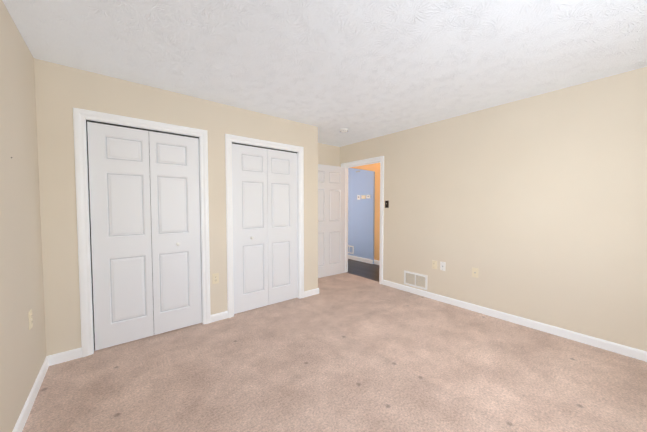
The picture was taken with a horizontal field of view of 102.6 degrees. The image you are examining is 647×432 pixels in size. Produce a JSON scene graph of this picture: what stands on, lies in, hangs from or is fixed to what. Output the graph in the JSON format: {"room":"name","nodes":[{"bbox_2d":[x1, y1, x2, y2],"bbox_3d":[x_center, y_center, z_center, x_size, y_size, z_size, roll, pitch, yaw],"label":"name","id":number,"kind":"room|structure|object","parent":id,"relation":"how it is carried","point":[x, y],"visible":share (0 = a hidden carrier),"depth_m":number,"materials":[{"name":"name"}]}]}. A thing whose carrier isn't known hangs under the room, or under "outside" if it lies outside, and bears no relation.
{"room":"empty bedroom","nodes":[
{"label":"empty bedroom","id":0,"kind":"room"},
{"bbox_2d":[0,0,45,431],"bbox_3d":[-1.380,0.042,0.897,0.110,2.440,4.590,-2,3,-39],"label":"wall","id":1,"kind":"structure","parent":0,"point":[22,352],"depth_m":1.58,"materials":[{"name":"beige paint"}]},
{"bbox_2d":[28,309,32,329],"bbox_3d":[-1.959,0.692,1.736,0.009,0.115,0.070,-2,3,-39],"label":"duplex electrical outlet","id":2,"kind":"object","parent":1,"relation":"attached to","point":[30,319],"visible":1,"depth_m":1.72,"materials":[{"name":"beige plastic"}]},
{"bbox_2d":[12,355,50,431],"bbox_3d":[-1.109,1.229,0.703,0.013,0.082,3.596,-2,3,-39],"label":"baseboard","id":3,"kind":"structure","parent":1,"relation":"attached to","point":[25,412],"depth_m":1.68,"materials":[{"name":"white wood"}]},
{"bbox_2d":[86,122,153,349],"bbox_3d":[-1.225,0.155,2.969,2.189,2.051,0.004,-2,3,-39],"label":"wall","id":4,"kind":"structure","parent":0,"point":[90,235],"depth_m":2.30,"materials":[{"name":"white paint"}]},
{"bbox_2d":[34,58,317,355],"bbox_3d":[-1.195,-0.038,2.966,2.775,2.440,0.110,-2,3,-39],"label":"wall","id":5,"kind":"structure","parent":0,"point":[62,92],"depth_m":2.26,"materials":[{"name":"beige paint"}]},
{"bbox_2d":[86,120,201,350],"bbox_3d":[-1.682,0.175,2.535,0.896,2.023,0.074,-2,3,-39],"label":"bifold closet door","id":6,"kind":"structure","parent":5,"relation":"in","point":[128,220],"depth_m":2.49,"materials":[{"name":"white wood"}]},
{"bbox_2d":[212,273,218,283],"bbox_3d":[-1.210,0.701,2.906,0.070,0.115,0.009,-2,3,-39],"label":"duplex electrical outlet","id":7,"kind":"object","parent":5,"relation":"attached to","point":[215,278],"visible":1,"depth_m":2.90,"materials":[{"name":"beige plastic"}]},
{"bbox_2d":[232,142,297,313],"bbox_3d":[-0.710,0.145,3.317,0.911,2.023,0.074,-2,3,-39],"label":"bifold closet door","id":8,"kind":"structure","parent":5,"relation":"in","point":[264,201],"depth_m":3.29,"materials":[{"name":"white wood"}]},
{"bbox_2d":[309,288,318,293],"bbox_3d":[-0.298,1.097,4.120,0.013,0.082,0.737,-2,3,-39],"label":"baseboard","id":9,"kind":"structure","parent":5,"relation":"attached to","point":[316,290],"depth_m":3.79,"materials":[{"name":"white wood"}]},
{"bbox_2d":[2,0,646,146],"bbox_3d":[0.085,-1.313,3.067,5.179,0.100,6.210,-2,3,-39],"label":"ceiling","id":10,"kind":"structure","parent":0,"point":[361,70],"depth_m":1.90,"materials":[{"name":"white paint"}]},
{"bbox_2d":[340,128,348,132],"bbox_3d":[0.309,-1.274,3.880,0.132,0.042,0.132,-2,3,-39],"label":"smoke detector","id":11,"kind":"object","parent":10,"relation":"attached to","point":[343,130],"visible":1,"depth_m":3.84,"materials":[{"name":"white plastic"}]},
{"bbox_2d":[318,143,339,166],"bbox_3d":[-1.229,-0.074,3.893,3.888,2.440,0.110,-2,3,-39],"label":"wall","id":12,"kind":"structure","parent":0,"point":[328,154],"depth_m":4.85,"materials":[{"name":"beige paint"}]},
{"bbox_2d":[22,273,646,431],"bbox_3d":[0.157,1.263,2.184,4.058,0.100,4.590,-2,3,-39],"label":"floor carpet","id":13,"kind":"object","parent":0,"point":[345,352],"visible":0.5,"depth_m":1.97,"materials":[{"name":"beige carpet"}]},
{"bbox_2d":[350,163,379,260],"bbox_3d":[1.397,-0.138,5.526,0.110,2.440,4.100,-2,3,-39],"label":"wall","id":14,"kind":"structure","parent":0,"point":[375,167],"depth_m":5.72,"materials":[{"name":"paint"}]},
{"bbox_2d":[340,67,646,351],"bbox_3d":[1.733,-0.055,3.404,0.110,2.440,4.590,-2,3,-39],"label":"wall","id":15,"kind":"structure","parent":0,"point":[533,208],"depth_m":2.71,"materials":[{"name":"beige paint"}]},
{"bbox_2d":[318,164,344,277],"bbox_3d":[0.058,0.094,4.711,0.874,2.017,0.116,-2,3,-37],"label":"entry door","id":16,"kind":"structure","parent":15,"relation":"in","point":[331,220],"depth_m":4.75,"materials":[{"name":"white painted wood"}]},
{"bbox_2d":[341,156,383,283],"bbox_3d":[0.708,0.060,4.682,0.148,2.110,1.020,-2,3,-39],"label":"door frame","id":17,"kind":"structure","parent":15,"relation":"attached to","point":[380,159],"depth_m":4.35,"materials":[{"name":"white wood"}]},
{"bbox_2d":[404,270,427,289],"bbox_3d":[1.359,0.943,3.828,0.028,0.212,0.380,-2,3,-39],"label":"air vent","id":18,"kind":"object","parent":15,"relation":"in","point":[415,274],"visible":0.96,"depth_m":3.82,"materials":[{"name":"white metal"}]},
{"bbox_2d":[432,260,436,268],"bbox_3d":[1.535,0.675,3.583,0.009,0.115,0.070,-2,3,-39],"label":"duplex electrical outlet","id":19,"kind":"object","parent":15,"relation":"attached to","point":[434,264],"visible":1,"depth_m":3.58,"materials":[{"name":"beige plastic"}]},
{"bbox_2d":[440,262,445,270],"bbox_3d":[1.604,0.677,3.491,0.016,0.115,0.070,-2,3,-39],"label":"electrical outlet","id":20,"kind":"object","parent":15,"relation":"attached to","point":[442,265],"visible":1,"depth_m":3.49,"materials":[{"name":"white plastic"}]},
{"bbox_2d":[472,267,477,277],"bbox_3d":[1.857,0.695,3.178,0.016,0.115,0.070,-2,3,-39],"label":"outlet","id":21,"kind":"object","parent":15,"relation":"attached to","point":[474,272],"visible":1,"depth_m":3.18,"materials":[{"name":"beige plastic"}]},
{"bbox_2d":[382,280,646,361],"bbox_3d":[2.009,1.140,3.010,0.013,0.082,3.280,-2,3,-39],"label":"baseboard","id":22,"kind":"structure","parent":15,"relation":"attached to","point":[635,353],"depth_m":2.73,"materials":[{"name":"white wood"}]},
{"label":"outside","id":23,"kind":"structure","parent":0,"visible":0},
{"bbox_2d":[348,168,374,263],"bbox_3d":[0.617,-0.150,6.375,0.040,2.400,1.600,-2,3,-39],"label":"wall","id":24,"kind":"structure","parent":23,"point":[361,212],"depth_m":6.02,"materials":[{"name":"blue paint"}]},
{"bbox_2d":[348,255,378,264],"bbox_3d":[0.980,1.047,5.236,0.961,0.095,3.900,-2,3,-39],"label":"baseboard","id":25,"kind":"structure","parent":24,"relation":"attached to","point":[365,260],"depth_m":5.99,"materials":[{"name":"white wood"}]},
{"bbox_2d":[346,259,378,281],"bbox_3d":[1.004,1.144,5.258,1.121,0.100,4.100,-2,3,-39],"label":"floor","id":26,"kind":"structure","parent":23,"point":[364,270],"depth_m":5.29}
]}

